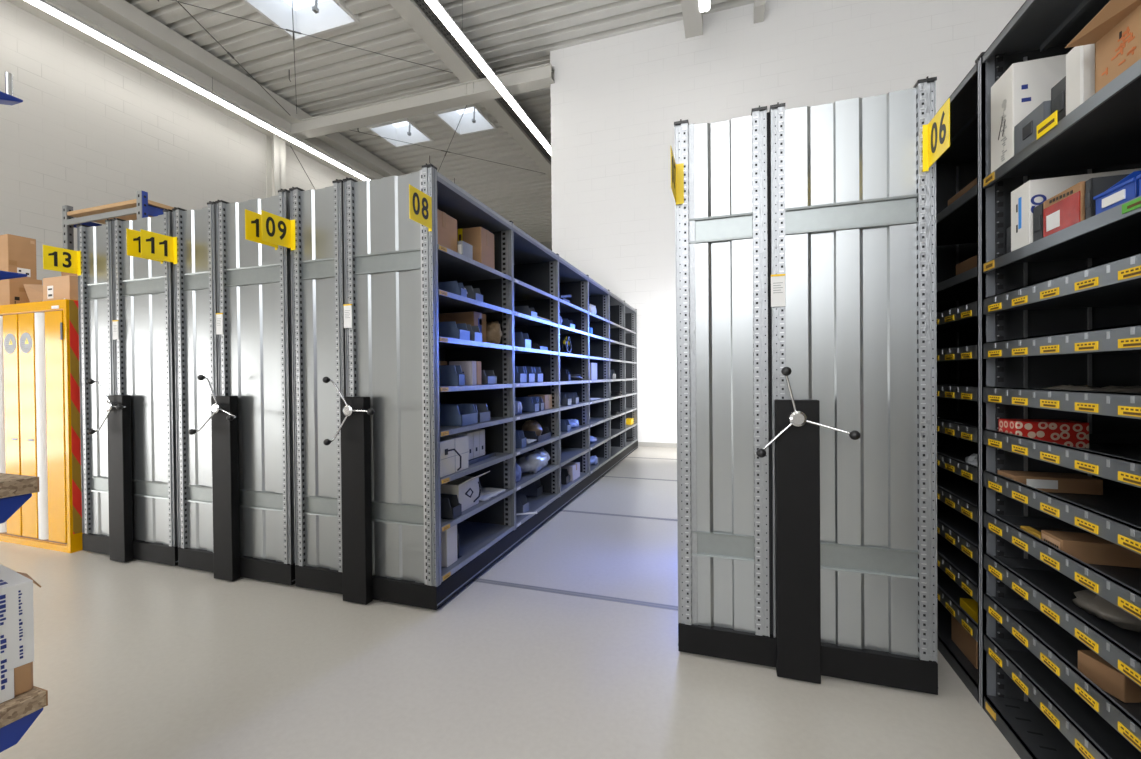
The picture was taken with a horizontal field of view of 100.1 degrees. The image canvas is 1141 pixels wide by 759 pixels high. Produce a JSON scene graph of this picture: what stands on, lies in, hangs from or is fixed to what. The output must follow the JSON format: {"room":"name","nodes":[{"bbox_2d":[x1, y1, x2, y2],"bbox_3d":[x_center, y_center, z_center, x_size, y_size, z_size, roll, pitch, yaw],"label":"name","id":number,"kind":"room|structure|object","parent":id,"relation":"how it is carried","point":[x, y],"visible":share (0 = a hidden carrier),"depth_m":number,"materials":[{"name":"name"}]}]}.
{"room":"warehouse storage room","nodes":[
{"label":"warehouse storage room","id":0,"kind":"room"},
{"bbox_2d":[0,0,347,300],"bbox_3d":[-8.620,-3.020,12.040,0.300,9.000,30.500,0,0,18],"label":"wall","id":1,"kind":"structure","parent":0,"point":[90,128],"depth_m":9.42,"materials":[{"name":"paint"}]},
{"bbox_2d":[125,0,753,241],"bbox_3d":[0.688,-7.345,9.056,19.700,0.130,30.780,0,0,18],"label":"ceiling","id":2,"kind":"structure","parent":0,"point":[510,35],"depth_m":10.75,"materials":[{"name":"metal"}]},
{"bbox_2d":[25,0,371,180],"bbox_3d":[-8.066,-6.771,10.761,0.200,0.888,27.500,0,0,18],"label":"light strip","id":3,"kind":"object","parent":2,"relation":"hanging from","point":[44,5],"visible":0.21,"depth_m":10.01,"materials":[{"name":"grey"}]},
{"bbox_2d":[176,0,290,115],"bbox_3d":[-7.324,-6.987,10.302,0.042,0.399,4.054,-1,0,3],"label":"hanging cable","id":4,"kind":"object","parent":2,"relation":"hanging from","point":[228,53],"visible":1,"depth_m":10.14,"materials":[{"name":"grey metal"}]},
{"bbox_2d":[243,0,359,40],"bbox_3d":[-5.253,-7.563,9.252,1.660,0.770,1.340,0,0,18],"label":"window","id":5,"kind":"structure","parent":2,"relation":"attached to","point":[310,17],"depth_m":9.81,"materials":[{"name":"glass"}]},
{"bbox_2d":[367,117,433,147],"bbox_3d":[-4.995,-7.604,14.085,1.370,0.770,1.280,0,0,18],"label":"window","id":6,"kind":"structure","parent":2,"relation":"attached to","point":[405,130],"depth_m":14.58,"materials":[{"name":"glass"}]},
{"bbox_2d":[434,103,496,135],"bbox_3d":[-2.921,-7.618,13.398,1.240,0.770,1.280,0,0,18],"label":"window","id":7,"kind":"structure","parent":2,"relation":"attached to","point":[473,120],"depth_m":13.89,"materials":[{"name":"glass"}]},
{"bbox_2d":[387,0,550,178],"bbox_3d":[-2.657,-7.063,10.020,0.400,0.390,30.500,0,0,18],"label":"beam","id":8,"kind":"structure","parent":2,"relation":"attached to","point":[409,10],"depth_m":10.43,"materials":[{"name":"metal"}]},
{"bbox_2d":[414,0,550,161],"bbox_3d":[-2.522,-7.067,9.185,0.320,0.350,28.000,0,0,18],"label":"cable tray","id":9,"kind":"object","parent":2,"relation":"attached to","point":[422,4],"visible":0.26,"depth_m":10.34,"materials":[{"name":"grey"}]},
{"bbox_2d":[425,0,550,154],"bbox_3d":[-2.041,-6.811,9.028,0.200,0.888,28.000,0,0,18],"label":"light strip","id":10,"kind":"object","parent":2,"relation":"hanging from","point":[436,6],"visible":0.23,"depth_m":9.70,"materials":[{"name":"grey"}]},
{"bbox_2d":[681,0,702,37],"bbox_3d":[-0.102,-7.019,1.799,0.340,0.390,16.500,0,0,18],"label":"beam","id":11,"kind":"structure","parent":2,"relation":"attached to","point":[692,18],"depth_m":9.15,"materials":[{"name":"metal"}]},
{"bbox_2d":[698,0,710,11],"bbox_3d":[0.025,-6.768,1.349,0.200,0.888,14.720,0,0,18],"label":"light strip","id":12,"kind":"object","parent":2,"relation":"hanging from","point":[703,5],"visible":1,"depth_m":8.20,"materials":[{"name":"white"}]},
{"bbox_2d":[0,446,1020,758],"bbox_3d":[0.725,1.520,8.995,19.900,0.200,31.100,0,0,18],"label":"floor","id":13,"kind":"structure","parent":0,"point":[134,659],"depth_m":2.41,"materials":[{"name":"concrete"}]},
{"bbox_2d":[0,72,47,752],"bbox_3d":[-1.959,0.212,0.687,0.766,2.600,1.427,0,0,18],"label":"rack","id":14,"kind":"object","parent":13,"relation":"on","point":[17,714],"visible":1,"depth_m":1.20,"materials":[{"name":"blue metal"}]},
{"bbox_2d":[0,234,36,278],"bbox_3d":[-5.787,-1.233,4.908,0.542,0.415,0.205,0,0,18],"label":"cardboard box","id":15,"kind":"object","parent":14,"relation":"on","point":[17,253],"visible":0.8,"depth_m":4.80,"materials":[{"name":"cardboard"}]},
{"bbox_2d":[0,564,40,702],"bbox_3d":[-1.700,0.671,1.131,0.423,0.288,0.520,0,1,27],"label":"parcel","id":16,"kind":"object","parent":14,"relation":"on","point":[16,588],"visible":1,"depth_m":1.23,"materials":[{"name":"cardboard"}]},
{"bbox_2d":[0,299,82,552],"bbox_3d":[-4.971,0.407,4.652,1.532,2.200,0.643,0,0,18],"label":"tall cabinet","id":17,"kind":"object","parent":13,"relation":"on","point":[40,431],"visible":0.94,"depth_m":4.22,"materials":[{"name":"yellow metal"}]},
{"bbox_2d":[0,277,42,304],"bbox_3d":[-5.710,-0.857,4.908,0.682,0.335,0.255,0,0,18],"label":"cardboard box","id":18,"kind":"object","parent":17,"relation":"on","point":[15,290],"visible":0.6,"depth_m":4.79,"materials":[{"name":"brown"}]},
{"bbox_2d":[43,275,77,300],"bbox_3d":[-4.797,-0.830,4.568,0.410,0.270,0.188,0,0,18],"label":"cardboard box","id":19,"kind":"object","parent":17,"relation":"on","point":[60,287],"visible":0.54,"depth_m":4.46,"materials":[{"name":"cardboard"}]},
{"bbox_2d":[43,209,179,565],"bbox_3d":[-2.624,0.042,7.209,1.173,2.843,7.325,0,0,18],"label":"shelving","id":20,"kind":"object","parent":13,"relation":"on","point":[126,298],"visible":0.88,"depth_m":3.95,"materials":[{"name":"metal"}]},
{"bbox_2d":[62,190,173,249],"bbox_3d":[-6.631,-0.577,7.646,1.808,4.150,1.382,0,0,18],"label":"storage rack","id":21,"kind":"object","parent":13,"relation":"on","point":[140,207],"visible":0.07,"depth_m":7.01,"materials":[{"name":"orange metal"}]},
{"bbox_2d":[140,189,295,584],"bbox_3d":[-1.481,0.035,6.830,1.173,2.843,7.325,0,0,18],"label":"shelving","id":22,"kind":"object","parent":13,"relation":"on","point":[233,308],"visible":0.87,"depth_m":3.57,"materials":[{"name":"metal"}]},
{"bbox_2d":[266,133,285,197],"bbox_3d":[-7.977,-2.563,13.017,0.300,8.060,0.350,0,0,18],"label":"column","id":23,"kind":"structure","parent":13,"relation":"on","point":[275,147],"depth_m":12.95,"materials":[{"name":"metal"}]},
{"bbox_2d":[6,0,405,181],"bbox_3d":[-7.999,-6.864,11.791,1.080,0.560,30.500,0,0,18],"label":"beam","id":24,"kind":"structure","parent":23,"relation":"on","point":[120,20],"depth_m":10.45,"materials":[{"name":"metal"}]},
{"bbox_2d":[292,0,296,113],"bbox_3d":[-5.575,-6.923,9.618,0.032,0.066,6.616,-1,1,-29],"label":"cable","id":25,"kind":"object","parent":24,"relation":"attached to","point":[292,0],"visible":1,"depth_m":10.10,"materials":[{"name":"grey metal"}]},
{"bbox_2d":[172,0,452,72],"bbox_3d":[-5.576,-7.003,9.618,6.616,0.066,0.032,-1,1,-25],"label":"cable","id":26,"kind":"object","parent":24,"relation":"attached to","point":[172,0],"visible":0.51,"depth_m":9.65,"materials":[{"name":"grey metal"}]},
{"bbox_2d":[351,130,544,173],"bbox_3d":[-3.862,-7.060,14.791,7.111,0.066,0.032,-1,1,-29],"label":"cable","id":27,"kind":"object","parent":24,"relation":"attached to","point":[351,130],"visible":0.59,"depth_m":14.77,"materials":[{"name":"grey metal"}]},
{"bbox_2d":[270,63,554,142],"bbox_3d":[-4.230,-6.713,11.830,8.110,0.310,0.340,0,0,18],"label":"beam","id":28,"kind":"structure","parent":23,"relation":"on","point":[538,77],"depth_m":11.52,"materials":[{"name":"metal"}]},
{"bbox_2d":[262,163,637,609],"bbox_3d":[-0.326,0.024,6.457,1.193,2.825,7.306,0,0,18],"label":"shelving","id":29,"kind":"object","parent":13,"relation":"on","point":[368,262],"depth_m":3.34,"materials":[{"name":"metal"}]},
{"bbox_2d":[437,209,456,251],"bbox_3d":[-1.048,-1.004,3.312,0.402,0.261,0.330,0,0,18],"label":"cardboard box","id":30,"kind":"object","parent":29,"relation":"on","point":[446,224],"visible":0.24,"depth_m":3.28,"materials":[{"name":"brown"}]},
{"bbox_2d":[441,524,456,566],"bbox_3d":[-0.873,1.142,3.320,0.120,0.265,0.130,0,0,18],"label":"box","id":31,"kind":"object","parent":29,"relation":"on","point":[448,537],"visible":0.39,"depth_m":3.27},
{"bbox_2d":[440,493,461,518],"bbox_3d":[-0.926,0.885,3.356,0.300,0.140,0.110,0,0,18],"label":"storage bin","id":32,"kind":"object","parent":29,"relation":"on","point":[451,508],"visible":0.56,"depth_m":3.29,"materials":[{"name":"grey"}]},
{"bbox_2d":[439,365,464,385],"bbox_3d":[-0.867,-0.029,3.426,0.200,0.145,0.080,0,0,18],"label":"storage bin","id":33,"kind":"object","parent":29,"relation":"on","point":[449,375],"visible":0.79,"depth_m":3.39,"materials":[{"name":"grey"}]},
{"bbox_2d":[438,281,466,296],"bbox_3d":[-0.917,-0.644,3.478,0.320,0.115,0.080,0,0,18],"label":"storage bin","id":34,"kind":"object","parent":29,"relation":"on","point":[454,287],"visible":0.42,"depth_m":3.42,"materials":[{"name":"grey"}]},
{"bbox_2d":[440,435,468,477],"bbox_3d":[-0.923,0.527,3.345,0.338,0.235,0.360,0,0,18],"label":"box","id":35,"kind":"object","parent":29,"relation":"on","point":[454,451],"visible":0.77,"depth_m":3.30,"materials":[{"name":"white cardboard"}]},
{"bbox_2d":[439,321,469,339],"bbox_3d":[-0.921,-0.346,3.491,0.340,0.130,0.145,0,0,18],"label":"storage bin","id":36,"kind":"object","parent":29,"relation":"on","point":[451,329],"visible":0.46,"depth_m":3.40,"materials":[{"name":"grey"}]},
{"bbox_2d":[439,404,477,425],"bbox_3d":[-0.897,0.260,3.553,0.340,0.145,0.225,0,0,18],"label":"storage bin","id":37,"kind":"object","parent":29,"relation":"on","point":[450,414],"visible":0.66,"depth_m":3.44,"materials":[{"name":"grey"}]},
{"bbox_2d":[438,312,485,342],"bbox_3d":[-0.880,-0.408,3.868,0.342,0.246,0.202,0,0,18],"label":"cardboard box","id":38,"kind":"object","parent":29,"relation":"on","point":[473,318],"visible":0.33,"depth_m":3.78,"materials":[{"name":"brown"}]},
{"bbox_2d":[449,361,476,384],"bbox_3d":[-0.819,-0.049,3.634,0.200,0.180,0.066,0,0,18],"label":"cardboard box","id":39,"kind":"object","parent":29,"relation":"on","point":[468,368],"visible":0.6,"depth_m":3.59,"materials":[{"name":"grey"}]},
{"bbox_2d":[440,471,489,510],"bbox_3d":[-0.883,0.825,3.583,0.483,0.255,0.290,0,0,18],"label":"box","id":40,"kind":"object","parent":29,"relation":"on","point":[466,488],"visible":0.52,"depth_m":3.52,"materials":[{"name":"white cardboard"}]},
{"bbox_2d":[457,241,472,258],"bbox_3d":[-0.806,-0.935,3.501,0.120,0.115,0.141,0,0,18],"label":"carton","id":41,"kind":"object","parent":29,"relation":"on","point":[463,248],"visible":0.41,"depth_m":3.45,"materials":[{"name":"cardboard"}]},
{"bbox_2d":[464,286,482,301],"bbox_3d":[-0.810,-0.654,3.737,0.220,0.130,0.120,0,0,18],"label":"storage bin","id":42,"kind":"object","parent":29,"relation":"on","point":[473,293],"visible":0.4,"depth_m":3.67,"materials":[{"name":"grey"}]},
{"bbox_2d":[466,324,481,341],"bbox_3d":[-0.792,-0.349,3.656,0.200,0.130,0.120,0,0,18],"label":"storage bin","id":43,"kind":"object","parent":29,"relation":"on","point":[475,335],"visible":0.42,"depth_m":3.60,"materials":[{"name":"grey"}]},
{"bbox_2d":[457,227,494,268],"bbox_3d":[-0.786,-1.039,3.880,0.262,0.317,0.227,0,0,18],"label":"cardboard box","id":44,"kind":"object","parent":29,"relation":"on","point":[481,239],"visible":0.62,"depth_m":3.77,"materials":[{"name":"brown"}]},
{"bbox_2d":[462,403,489,422],"bbox_3d":[-0.786,0.263,3.776,0.250,0.135,0.170,0,0,18],"label":"storage bin","id":45,"kind":"object","parent":29,"relation":"on","point":[481,409],"visible":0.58,"depth_m":3.79,"materials":[{"name":"grey"}]},
{"bbox_2d":[476,361,480,384],"bbox_3d":[-0.795,-0.049,3.705,0.200,0.180,0.065,0,0,18],"label":"cardboard box","id":46,"kind":"object","parent":29,"relation":"on","point":[478,363],"visible":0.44,"depth_m":3.66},
{"bbox_2d":[468,452,496,464],"bbox_3d":[-0.827,0.625,3.821,0.290,0.030,0.470,0,0,18],"label":"tray","id":47,"kind":"object","parent":29,"relation":"on","point":[487,455],"visible":0.19,"depth_m":3.78,"materials":[{"name":"grey"}]},
{"bbox_2d":[452,432,472,459],"bbox_3d":[-0.857,0.508,3.666,0.201,0.205,0.090,0,0,18],"label":"box","id":48,"kind":"object","parent":47,"relation":"on","point":[469,434],"visible":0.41,"depth_m":3.64,"materials":[{"name":"white"}]},
{"bbox_2d":[466,430,478,457],"bbox_3d":[-0.827,0.507,3.756,0.201,0.205,0.090,0,0,18],"label":"box","id":49,"kind":"object","parent":47,"relation":"on","point":[475,433],"visible":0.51,"depth_m":3.72,"materials":[{"name":"white"}]},
{"bbox_2d":[472,429,484,455],"bbox_3d":[-0.797,0.506,3.846,0.201,0.205,0.090,0,0,18],"label":"box","id":50,"kind":"object","parent":47,"relation":"on","point":[481,431],"visible":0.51,"depth_m":3.81,"materials":[{"name":"white"}]},
{"bbox_2d":[481,370,496,383],"bbox_3d":[-0.741,-0.019,3.933,0.220,0.115,0.160,0,0,18],"label":"storage bin","id":51,"kind":"object","parent":29,"relation":"on","point":[487,376],"visible":0.55,"depth_m":3.87,"materials":[{"name":"grey"}]},
{"bbox_2d":[479,487,505,500],"bbox_3d":[-0.748,0.938,3.924,0.305,0.018,0.360,0,0,18],"label":"paper sheets","id":52,"kind":"object","parent":29,"relation":"on","point":[486,493],"visible":0.44,"depth_m":3.94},
{"bbox_2d":[486,321,501,343],"bbox_3d":[-0.698,-0.396,4.071,0.220,0.213,0.194,0,0,18],"label":"plastic bag","id":53,"kind":"object","parent":29,"relation":"on","point":[493,330],"visible":0.64,"depth_m":4.01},
{"bbox_2d":[515,430,526,447],"bbox_3d":[-0.550,0.557,4.481,0.250,0.150,0.110,0,0,18],"label":"storage bin","id":54,"kind":"object","parent":29,"relation":"on","point":[520,440],"visible":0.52,"depth_m":4.41,"materials":[{"name":"grey"}]},
{"bbox_2d":[515,366,526,382],"bbox_3d":[-0.551,-0.045,4.475,0.240,0.155,0.150,0,0,18],"label":"storage bin","id":55,"kind":"object","parent":29,"relation":"on","point":[520,375],"visible":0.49,"depth_m":4.42,"materials":[{"name":"grey"}]},
{"bbox_2d":[514,332,530,347],"bbox_3d":[-0.552,-0.369,4.572,0.320,0.150,0.140,0,0,18],"label":"storage bin","id":56,"kind":"object","parent":29,"relation":"on","point":[521,339],"visible":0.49,"depth_m":4.48,"materials":[{"name":"grey"}]},
{"bbox_2d":[516,494,528,513],"bbox_3d":[-0.545,1.187,4.566,0.260,0.150,0.140,0,0,18],"label":"storage bin","id":57,"kind":"object","parent":29,"relation":"on","point":[522,505],"visible":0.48,"depth_m":4.51,"materials":[{"name":"grey"}]},
{"bbox_2d":[514,306,536,317],"bbox_3d":[-0.500,-0.661,4.767,0.300,0.120,0.150,0,0,18],"label":"storage bin","id":58,"kind":"object","parent":29,"relation":"on","point":[526,310],"visible":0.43,"depth_m":4.68,"materials":[{"name":"grey"}]},
{"bbox_2d":[515,397,538,411],"bbox_3d":[-0.456,0.249,4.789,0.260,0.140,0.120,0,0,18],"label":"storage bin","id":59,"kind":"object","parent":29,"relation":"on","point":[529,404],"visible":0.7,"depth_m":4.72,"materials":[{"name":"grey"}]},
{"bbox_2d":[523,366,534,382],"bbox_3d":[-0.488,-0.047,4.665,0.240,0.155,0.150,0,0,18],"label":"storage bin","id":60,"kind":"object","parent":29,"relation":"on","point":[528,370],"visible":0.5,"depth_m":4.64,"materials":[{"name":"grey"}]},
{"bbox_2d":[516,479,542,496],"bbox_3d":[-0.473,1.175,5.227,0.300,0.160,0.160,0,0,18],"label":"storage bin","id":61,"kind":"object","parent":29,"relation":"on","point":[535,489],"visible":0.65,"depth_m":5.14,"materials":[{"name":"grey"}]},
{"bbox_2d":[516,448,549,472],"bbox_3d":[-0.407,0.835,4.956,0.300,0.202,0.672,0,0,18],"label":"plastic bag","id":62,"kind":"object","parent":29,"relation":"on","point":[534,461],"visible":0.98,"depth_m":4.77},
{"bbox_2d":[517,427,550,441],"bbox_3d":[-0.399,0.572,4.985,0.280,0.110,0.360,0,0,18],"label":"storage bin","id":63,"kind":"object","parent":29,"relation":"on","point":[546,434],"visible":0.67,"depth_m":4.83,"materials":[{"name":"grey"}]},
{"bbox_2d":[522,420,541,435],"bbox_3d":[-0.389,0.520,4.984,0.200,0.203,0.272,0,0,18],"label":"plastic bag","id":64,"kind":"object","parent":63,"relation":"in","point":[531,425],"visible":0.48,"depth_m":4.91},
{"bbox_2d":[532,367,542,381],"bbox_3d":[-0.419,-0.050,4.874,0.240,0.155,0.150,0,0,18],"label":"storage bin","id":65,"kind":"object","parent":29,"relation":"on","point":[536,370],"visible":0.44,"depth_m":4.84,"materials":[{"name":"grey"}]},
{"bbox_2d":[531,343,547,350],"bbox_3d":[-0.436,-0.336,5.018,0.340,0.075,0.220,0,0,18],"label":"storage bin","id":66,"kind":"object","parent":29,"relation":"on","point":[533,345],"visible":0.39,"depth_m":4.89,"materials":[{"name":"grey"}]},
{"bbox_2d":[528,394,551,408],"bbox_3d":[-0.328,0.239,5.142,0.202,0.151,0.210,0,0,18],"label":"cardboard box","id":67,"kind":"object","parent":29,"relation":"on","point":[546,398],"visible":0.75,"depth_m":5.08,"materials":[{"name":"brown"}]},
{"bbox_2d":[561,468,569,483],"bbox_3d":[-0.133,1.168,5.777,0.220,0.160,0.140,0,0,18],"label":"storage bin","id":68,"kind":"object","parent":29,"relation":"on","point":[565,477],"visible":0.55,"depth_m":5.70,"materials":[{"name":"grey"}]},
{"bbox_2d":[560,369,570,380],"bbox_3d":[-0.130,-0.052,5.794,0.250,0.140,0.080,0,0,18],"label":"storage bin","id":69,"kind":"object","parent":29,"relation":"on","point":[564,374],"visible":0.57,"depth_m":5.74,"materials":[{"name":"grey"}]},
{"bbox_2d":[560,419,570,431],"bbox_3d":[-0.134,0.553,5.771,0.250,0.130,0.140,0,0,18],"label":"storage bin","id":70,"kind":"object","parent":29,"relation":"on","point":[565,426],"visible":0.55,"depth_m":5.69,"materials":[{"name":"grey"}]},
{"bbox_2d":[560,393,571,405],"bbox_3d":[-0.129,0.238,5.760,0.250,0.140,0.150,0,0,18],"label":"storage bin","id":71,"kind":"object","parent":29,"relation":"on","point":[565,399],"visible":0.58,"depth_m":5.67,"materials":[{"name":"grey"}]},
{"bbox_2d":[560,392,578,403],"bbox_3d":[-0.033,0.235,6.050,0.250,0.140,0.140,0,0,18],"label":"storage bin","id":72,"kind":"object","parent":29,"relation":"on","point":[575,400],"visible":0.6,"depth_m":5.98,"materials":[{"name":"grey"}]},
{"bbox_2d":[562,462,579,480],"bbox_3d":[0.009,1.154,6.015,0.142,0.181,0.300,0,0,18],"label":"cardboard box","id":73,"kind":"object","parent":29,"relation":"on","point":[573,468],"visible":0.7,"depth_m":5.92,"materials":[{"name":"grey"}]},
{"bbox_2d":[589,363,596,379],"bbox_3d":[0.265,-0.114,6.811,0.160,0.240,0.300,0,0,18],"label":"box","id":74,"kind":"object","parent":29,"relation":"on","point":[592,366],"visible":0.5,"depth_m":6.74,"materials":[{"name":"grey"}]},
{"bbox_2d":[473,578,677,610],"bbox_3d":[-2.046,1.491,3.971,8.400,0.012,0.060,0,0,18],"label":"rail","id":75,"kind":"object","parent":13,"relation":"on","point":[572,593],"depth_m":3.27,"materials":[{"name":"grey metal"}]},
{"bbox_2d":[560,510,676,520],"bbox_3d":[-1.452,1.471,5.765,8.400,0.012,0.060,0,0,18],"label":"rail","id":76,"kind":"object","parent":13,"relation":"on","point":[560,510],"depth_m":5.10,"materials":[{"name":"grey metal"}]},
{"bbox_2d":[671,76,949,694],"bbox_3d":[2.198,0.011,5.621,1.173,2.843,7.307,0,0,18],"label":"shelving","id":77,"kind":"object","parent":13,"relation":"on","point":[805,237],"visible":1,"depth_m":2.34,"materials":[{"name":"metal"}]},
{"bbox_2d":[936,0,1140,758],"bbox_3d":[2.332,0.007,2.609,0.664,2.901,3.720,0,0,18],"label":"shelving rack","id":78,"kind":"object","parent":13,"relation":"on","point":[1062,307],"depth_m":1.97,"materials":[{"name":"metal"}]},
{"bbox_2d":[948,178,976,205],"bbox_3d":[2.224,-0.957,2.439,0.300,0.140,0.550,0,0,18],"label":"cardboard box","id":79,"kind":"object","parent":78,"relation":"on","point":[973,183],"visible":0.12,"depth_m":2.57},
{"bbox_2d":[951,614,977,668],"bbox_3d":[2.106,1.300,2.388,0.240,0.180,0.270,0,0,18],"label":"cardboard box","id":80,"kind":"object","parent":78,"relation":"on","point":[965,642],"visible":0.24,"depth_m":2.41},
{"bbox_2d":[956,255,976,274],"bbox_3d":[2.212,-0.576,2.395,0.300,0.120,0.450,0,0,18],"label":"cardboard box","id":81,"kind":"object","parent":78,"relation":"on","point":[970,263],"visible":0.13,"depth_m":2.53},
{"bbox_2d":[960,598,977,623],"bbox_3d":[2.057,1.146,2.308,0.200,0.050,0.250,0,0,18],"label":"box","id":82,"kind":"object","parent":78,"relation":"on","point":[970,606],"visible":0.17,"depth_m":2.38,"materials":[{"name":"yellow"}]},
{"bbox_2d":[965,453,977,466],"bbox_3d":[1.992,0.401,2.316,0.120,0.091,0.182,0,0,18],"label":"plastic bag","id":83,"kind":"object","parent":78,"relation":"on","point":[972,459],"visible":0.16,"depth_m":2.30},
{"bbox_2d":[1006,227,1010,253],"bbox_3d":[2.010,-0.575,1.919,0.384,0.130,0.100,0,0,18],"label":"storage bin","id":84,"kind":"object","parent":78,"relation":"on","point":[1008,230],"visible":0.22,"depth_m":2.00,"materials":[{"name":"grey"}]},
{"bbox_2d":[991,54,1066,172],"bbox_3d":[1.933,-1.067,1.923,0.326,0.375,0.171,0,0,18],"label":"box","id":85,"kind":"object","parent":78,"relation":"on","point":[1024,86],"visible":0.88,"depth_m":1.89,"materials":[{"name":"white cardboard"}]},
{"bbox_2d":[1014,100,1050,154],"bbox_3d":[1.841,-0.938,1.759,0.259,0.120,0.187,0,0,18],"label":"storage bin","id":86,"kind":"object","parent":78,"relation":"on","point":[1025,131],"visible":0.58,"depth_m":1.78,"materials":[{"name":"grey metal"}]},
{"bbox_2d":[1033,203,1042,241],"bbox_3d":[1.871,-0.575,1.713,0.319,0.135,0.060,0,0,18],"label":"storage bin","id":87,"kind":"object","parent":78,"relation":"on","point":[1038,210],"visible":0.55,"depth_m":1.76,"materials":[{"name":"grey"}]},
{"bbox_2d":[999,419,1088,447],"bbox_3d":[1.930,0.218,1.957,0.230,0.100,0.135,0,0,18],"label":"box","id":88,"kind":"object","parent":78,"relation":"on","point":[1071,433],"visible":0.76,"depth_m":1.90,"materials":[{"name":"cardboard"}]},
{"bbox_2d":[1037,110,1056,139],"bbox_3d":[1.669,-0.891,1.676,0.004,0.048,0.110,0,0,18],"label":"price tag","id":89,"kind":"object","parent":78,"relation":"attached to","point":[1050,122],"visible":1,"depth_m":1.67,"materials":[{"name":"yellow"}]},
{"bbox_2d":[997,470,1102,494],"bbox_3d":[1.959,0.421,1.962,0.280,0.060,0.131,0,0,18],"label":"carton","id":90,"kind":"object","parent":78,"relation":"on","point":[1073,483],"visible":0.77,"depth_m":1.91,"materials":[{"name":"cardboard"}]},
{"bbox_2d":[1051,76,1065,121],"bbox_3d":[1.816,-0.954,1.611,0.274,0.155,0.090,0,0,18],"label":"storage bin","id":91,"kind":"object","parent":78,"relation":"on","point":[1058,92],"visible":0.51,"depth_m":1.65,"materials":[{"name":"grey"}]},
{"bbox_2d":[1043,181,1084,237],"bbox_3d":[1.806,-0.573,1.589,0.284,0.135,0.195,0,0,18],"label":"carton","id":92,"kind":"object","parent":78,"relation":"on","point":[1065,209],"visible":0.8,"depth_m":1.61,"materials":[{"name":"cardboard"}]},
{"bbox_2d":[1049,190,1072,203],"bbox_3d":[1.673,-0.623,1.632,0.002,0.016,0.118,0,0,18],"label":"print","id":93,"kind":"object","parent":92,"relation":"on","point":[1060,198],"depth_m":1.62,"materials":[{"name":"black"}]},
{"bbox_2d":[1011,168,1140,251],"bbox_3d":[1.902,-0.631,1.812,0.321,0.245,0.127,0,0,18],"label":"box","id":94,"kind":"object","parent":78,"relation":"on","point":[1033,193],"visible":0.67,"depth_m":1.80,"materials":[{"name":"white"}]},
{"bbox_2d":[1066,44,1094,114],"bbox_3d":[1.810,-0.993,1.511,0.342,0.235,0.088,0,0,18],"label":"box","id":95,"kind":"object","parent":78,"relation":"on","point":[1080,61],"visible":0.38,"depth_m":1.54,"materials":[{"name":"cardboard"}]},
{"bbox_2d":[1041,530,1140,567],"bbox_3d":[1.885,0.596,1.674,0.322,0.075,0.120,0,0,18],"label":"carton","id":96,"kind":"object","parent":78,"relation":"on","point":[1089,548],"visible":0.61,"depth_m":1.65,"materials":[{"name":"cardboard"}]},
{"bbox_2d":[1042,385,1140,392],"bbox_3d":[1.889,0.051,1.757,0.240,0.061,0.446,0,0,18],"label":"plastic bag","id":97,"kind":"object","parent":78,"relation":"on","point":[1128,389],"visible":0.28,"depth_m":1.67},
{"bbox_2d":[1065,0,1140,92],"bbox_3d":[1.744,-1.001,1.318,0.475,0.256,0.286,0,0,16],"label":"carton","id":98,"kind":"object","parent":78,"relation":"on","point":[1115,31],"visible":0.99,"depth_m":1.39,"materials":[{"name":"cardboard"}]},
{"bbox_2d":[1102,26,1135,74],"bbox_3d":[1.596,-0.958,1.393,0.001,0.091,0.120,0,0,16],"label":"print","id":99,"kind":"object","parent":98,"relation":"attached to","point":[1131,37],"depth_m":1.37},
{"bbox_2d":[1072,590,1140,631],"bbox_3d":[1.854,0.766,1.607,0.220,0.101,0.229,0,0,18],"label":"plastic bag","id":100,"kind":"object","parent":78,"relation":"on","point":[1092,603],"visible":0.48,"depth_m":1.57,"materials":[{"name":"plastic"}]},
{"bbox_2d":[1085,174,1128,218],"bbox_3d":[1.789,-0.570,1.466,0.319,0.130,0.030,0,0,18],"label":"storage bin","id":101,"kind":"object","parent":78,"relation":"on","point":[1095,186],"visible":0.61,"depth_m":1.50,"materials":[{"name":"grey"}]},
{"bbox_2d":[1078,650,1140,702],"bbox_3d":[1.793,0.956,1.545,0.160,0.085,0.140,-1,0,1],"label":"cardboard box","id":102,"kind":"object","parent":78,"relation":"on","point":[1094,667],"visible":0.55,"depth_m":1.52,"materials":[{"name":"cardboard"}]},
{"bbox_2d":[1093,171,1140,214],"bbox_3d":[1.748,-0.569,1.366,0.305,0.130,0.155,0,0,18],"label":"storage bin","id":103,"kind":"object","parent":78,"relation":"on","point":[1127,189],"visible":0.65,"depth_m":1.41,"materials":[{"name":"blue plastic"}]},
{"bbox_2d":[1122,197,1140,213],"bbox_3d":[1.551,-0.482,1.309,0.004,0.026,0.100,0,0,18],"label":"price tag","id":104,"kind":"object","parent":78,"relation":"attached to","point":[1134,204],"visible":1,"depth_m":1.32,"materials":[{"name":"green"}]},
{"bbox_2d":[550,0,1025,442],"bbox_3d":[4.952,-3.118,8.997,11.220,9.000,0.260,0,0,18],"label":"wall","id":105,"kind":"structure","parent":0,"point":[617,101],"depth_m":9.82,"materials":[{"name":"paint"}]},
{"bbox_2d":[638,442,676,447],"bbox_3d":[4.949,1.338,8.902,11.220,0.090,0.015,0,0,18],"label":"baseboard","id":106,"kind":"structure","parent":105,"relation":"attached to","point":[646,444],"depth_m":9.94,"materials":[{"name":"grey"}]},
{"bbox_2d":[754,0,764,22],"bbox_3d":[3.570,-7.066,9.036,0.180,0.320,0.449,0,0,18],"label":"duct","id":107,"kind":"object","parent":105,"relation":"attached to","point":[759,5],"visible":1,"depth_m":8.96,"materials":[{"name":"metal"}]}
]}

